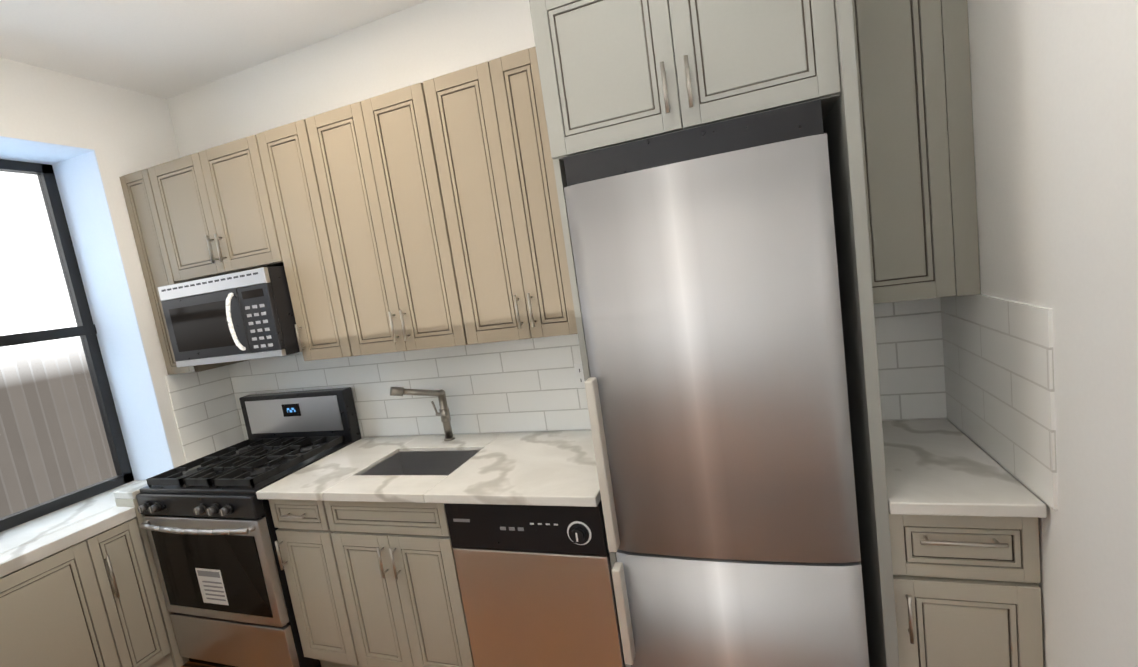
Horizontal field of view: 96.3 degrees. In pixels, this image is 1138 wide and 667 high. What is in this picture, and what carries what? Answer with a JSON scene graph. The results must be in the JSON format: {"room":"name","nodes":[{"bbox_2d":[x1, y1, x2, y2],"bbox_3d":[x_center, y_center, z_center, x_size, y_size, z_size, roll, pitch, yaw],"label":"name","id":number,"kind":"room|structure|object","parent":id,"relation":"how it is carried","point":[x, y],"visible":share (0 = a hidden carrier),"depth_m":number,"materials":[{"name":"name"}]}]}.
{"room":"kitchen","nodes":[
{"label":"kitchen","id":0,"kind":"room"},
{"bbox_2d":[0,479,147,577],"bbox_3d":[-2.102,0.808,2.442,0.141,0.120,1.326,-6,7,20],"label":"countertop","id":1,"kind":"structure","parent":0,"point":[15,559],"depth_m":2.19,"materials":[{"name":"stone"}]},
{"bbox_2d":[0,57,185,484],"bbox_3d":[-2.581,0.309,2.148,0.460,2.910,2.040,-6,7,20],"label":"wall","id":2,"kind":"structure","parent":0,"point":[91,142],"depth_m":2.61,"materials":[{"name":"paint"}]},
{"bbox_2d":[0,159,133,531],"bbox_3d":[-2.720,0.058,2.248,0.060,1.716,1.040,-6,7,20],"label":"window","id":3,"kind":"structure","parent":2,"relation":"in","point":[85,330],"depth_m":2.64,"materials":[{"name":"black"}]},
{"bbox_2d":[0,481,139,553],"bbox_3d":[-2.411,0.900,2.288,0.348,0.035,1.038,-6,7,20],"label":"window sill","id":4,"kind":"structure","parent":2,"relation":"attached to","point":[27,532],"depth_m":2.37,"materials":[{"name":"stone"}]},
{"bbox_2d":[181,660,216,666],"bbox_3d":[-1.266,1.913,-0.142,4.180,0.060,6.220,-6,7,20],"label":"floor","id":5,"kind":"structure","parent":0,"point":[190,664],"depth_m":2.52,"materials":[{"name":"brown wood"}]},
{"bbox_2d":[136,387,361,666],"bbox_3d":[-1.547,0.972,2.587,0.758,1.205,0.727,-6,7,20],"label":"stove","id":6,"kind":"object","parent":5,"relation":"on","point":[207,524],"visible":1,"depth_m":2.35,"materials":[{"name":"black metal"}]},
{"bbox_2d":[268,499,387,666],"bbox_3d":[-0.968,1.064,2.478,0.365,0.884,0.623,-6,7,20],"label":"base cabinet","id":7,"kind":"object","parent":5,"relation":"on","point":[309,533],"depth_m":2.18,"materials":[{"name":"paint"}]},
{"bbox_2d":[256,387,600,506],"bbox_3d":[-0.522,0.483,2.195,1.508,0.516,0.659,-6,7,20],"label":"countertop","id":8,"kind":"structure","parent":7,"relation":"on","point":[547,468],"depth_m":2.10,"materials":[{"name":"stone"}]},
{"bbox_2d":[389,387,455,441],"bbox_3d":[-0.697,0.380,2.425,0.193,0.319,0.211,-6,7,20],"label":"faucet","id":9,"kind":"object","parent":8,"relation":"on","point":[444,413],"depth_m":2.46,"materials":[{"name":"silver metal"}]},
{"bbox_2d":[340,502,474,666],"bbox_3d":[-0.589,1.117,2.355,0.639,0.699,0.623,-6,7,20],"label":"base cabinet","id":10,"kind":"object","parent":5,"relation":"on","point":[373,584],"depth_m":2.02,"materials":[{"name":"paint"}]},
{"bbox_2d":[444,500,625,666],"bbox_3d":[-0.023,0.974,2.110,0.603,0.880,0.652,-6,7,20],"label":"dishwasher","id":11,"kind":"object","parent":5,"relation":"on","point":[536,585],"visible":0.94,"depth_m":1.81,"materials":[{"name":"grey metal"}]},
{"bbox_2d":[529,0,899,666],"bbox_3d":[0.531,0.127,1.768,0.816,2.466,0.672,-6,7,20],"label":"cabinet","id":12,"kind":"object","parent":5,"relation":"on","point":[612,73],"visible":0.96,"depth_m":1.39,"materials":[{"name":"paint"}]},
{"bbox_2d":[563,99,868,666],"bbox_3d":[0.533,0.376,1.761,0.701,1.978,0.708,-6,7,20],"label":"fridge","id":13,"kind":"object","parent":5,"relation":"on","point":[705,262],"visible":1,"depth_m":1.43,"materials":[{"name":"grey metal"}]},
{"bbox_2d":[888,510,1042,666],"bbox_3d":[1.195,0.845,1.689,0.340,0.884,0.623,-6,7,20],"label":"base cabinet","id":14,"kind":"object","parent":5,"relation":"on","point":[967,591],"depth_m":1.37,"materials":[{"name":"paint"}]},
{"bbox_2d":[882,419,1046,517],"bbox_3d":[1.118,0.396,1.608,0.333,0.035,0.664,-6,7,20],"label":"countertop","id":15,"kind":"structure","parent":14,"relation":"on","point":[943,467],"depth_m":1.44,"materials":[{"name":"stone"}]},
{"bbox_2d":[0,0,427,98],"bbox_3d":[-1.692,-1.004,-0.504,4.180,0.060,6.220,-6,7,20],"label":"ceiling","id":16,"kind":"structure","parent":0,"point":[165,49],"depth_m":2.24,"materials":[{"name":"paint"}]},
{"bbox_2d":[167,0,947,437],"bbox_3d":[-0.492,-0.042,2.520,4.180,2.910,0.120,-6,7,20],"label":"wall","id":17,"kind":"structure","parent":0,"point":[415,44],"depth_m":2.43,"materials":[{"name":"paint"}]},
{"bbox_2d":[119,167,247,374],"bbox_3d":[-2.030,-0.327,2.758,0.271,1.040,0.333,-6,7,20],"label":"upper cabinet","id":18,"kind":"object","parent":17,"relation":"attached to","point":[140,190],"depth_m":2.59,"materials":[{"name":"paint"}]},
{"bbox_2d":[151,135,282,282],"bbox_3d":[-1.643,-0.600,2.577,0.734,0.570,0.333,-6,7,20],"label":"upper cabinet","id":19,"kind":"object","parent":17,"relation":"attached to","point":[216,208],"depth_m":2.41,"materials":[{"name":"paint"}]},
{"bbox_2d":[158,266,299,366],"bbox_3d":[-1.585,-0.091,2.565,0.705,0.406,0.481,-6,7,20],"label":"microwave","id":20,"kind":"object","parent":19,"relation":"attached to","point":[242,315],"visible":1,"depth_m":2.35,"materials":[{"name":"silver metal"}]},
{"bbox_2d":[255,115,362,360],"bbox_3d":[-1.130,-0.418,2.430,0.397,1.040,0.333,-6,7,20],"label":"upper cabinet","id":21,"kind":"object","parent":17,"relation":"attached to","point":[291,157],"depth_m":2.27,"materials":[{"name":"paint"}]},
{"bbox_2d":[315,78,478,354],"bbox_3d":[-0.717,-0.460,2.280,0.703,1.040,0.333,-6,7,20],"label":"upper cabinet","id":22,"kind":"object","parent":17,"relation":"attached to","point":[421,216],"depth_m":2.10,"materials":[{"name":"paint"}]},
{"bbox_2d":[435,56,546,343],"bbox_3d":[-0.304,-0.501,2.129,0.396,1.040,0.333,-6,7,20],"label":"upper cabinet","id":23,"kind":"object","parent":17,"relation":"attached to","point":[475,105],"depth_m":1.95,"materials":[{"name":"paint"}]},
{"bbox_2d":[503,47,577,336],"bbox_3d":[-0.056,-0.527,2.039,0.340,1.040,0.333,-6,7,20],"label":"upper cabinet","id":24,"kind":"object","parent":17,"relation":"attached to","point":[536,167],"depth_m":1.88,"materials":[{"name":"paint"}]},
{"bbox_2d":[165,294,1057,510],"bbox_3d":[-0.433,0.295,2.119,3.580,0.485,0.700,-6,7,20],"label":"wall tiles","id":25,"kind":"structure","parent":17,"relation":"attached to","point":[978,369],"depth_m":2.32,"materials":[{"name":"white tile"}]},
{"bbox_2d":[574,363,584,387],"bbox_3d":[0.062,0.188,2.291,0.070,0.115,0.006,-6,7,20],"label":"electrical outlet plate","id":26,"kind":"object","parent":25,"relation":"attached to","point":[579,374],"visible":0.54,"depth_m":2.29,"materials":[{"name":"white plastic"}]},
{"bbox_2d":[852,0,980,303],"bbox_3d":[1.029,-0.636,1.643,0.340,1.040,0.333,-6,7,20],"label":"upper cabinet","id":27,"kind":"object","parent":17,"relation":"attached to","point":[913,56],"depth_m":1.49,"materials":[{"name":"paint"}]},
{"bbox_2d":[949,0,1137,666],"bbox_3d":[1.048,-0.058,0.824,0.140,2.910,2.040,-6,7,20],"label":"wall","id":28,"kind":"structure","parent":0,"point":[1054,86],"depth_m":1.07,"materials":[{"name":"paint"}]},
{"label":"outside","id":29,"kind":"structure","parent":0,"visible":0},
{"bbox_2d":[0,171,121,531],"bbox_3d":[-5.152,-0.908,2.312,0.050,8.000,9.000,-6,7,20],"label":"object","id":30,"kind":"structure","parent":29,"point":[50,393],"depth_m":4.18,"materials":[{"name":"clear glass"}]}
]}

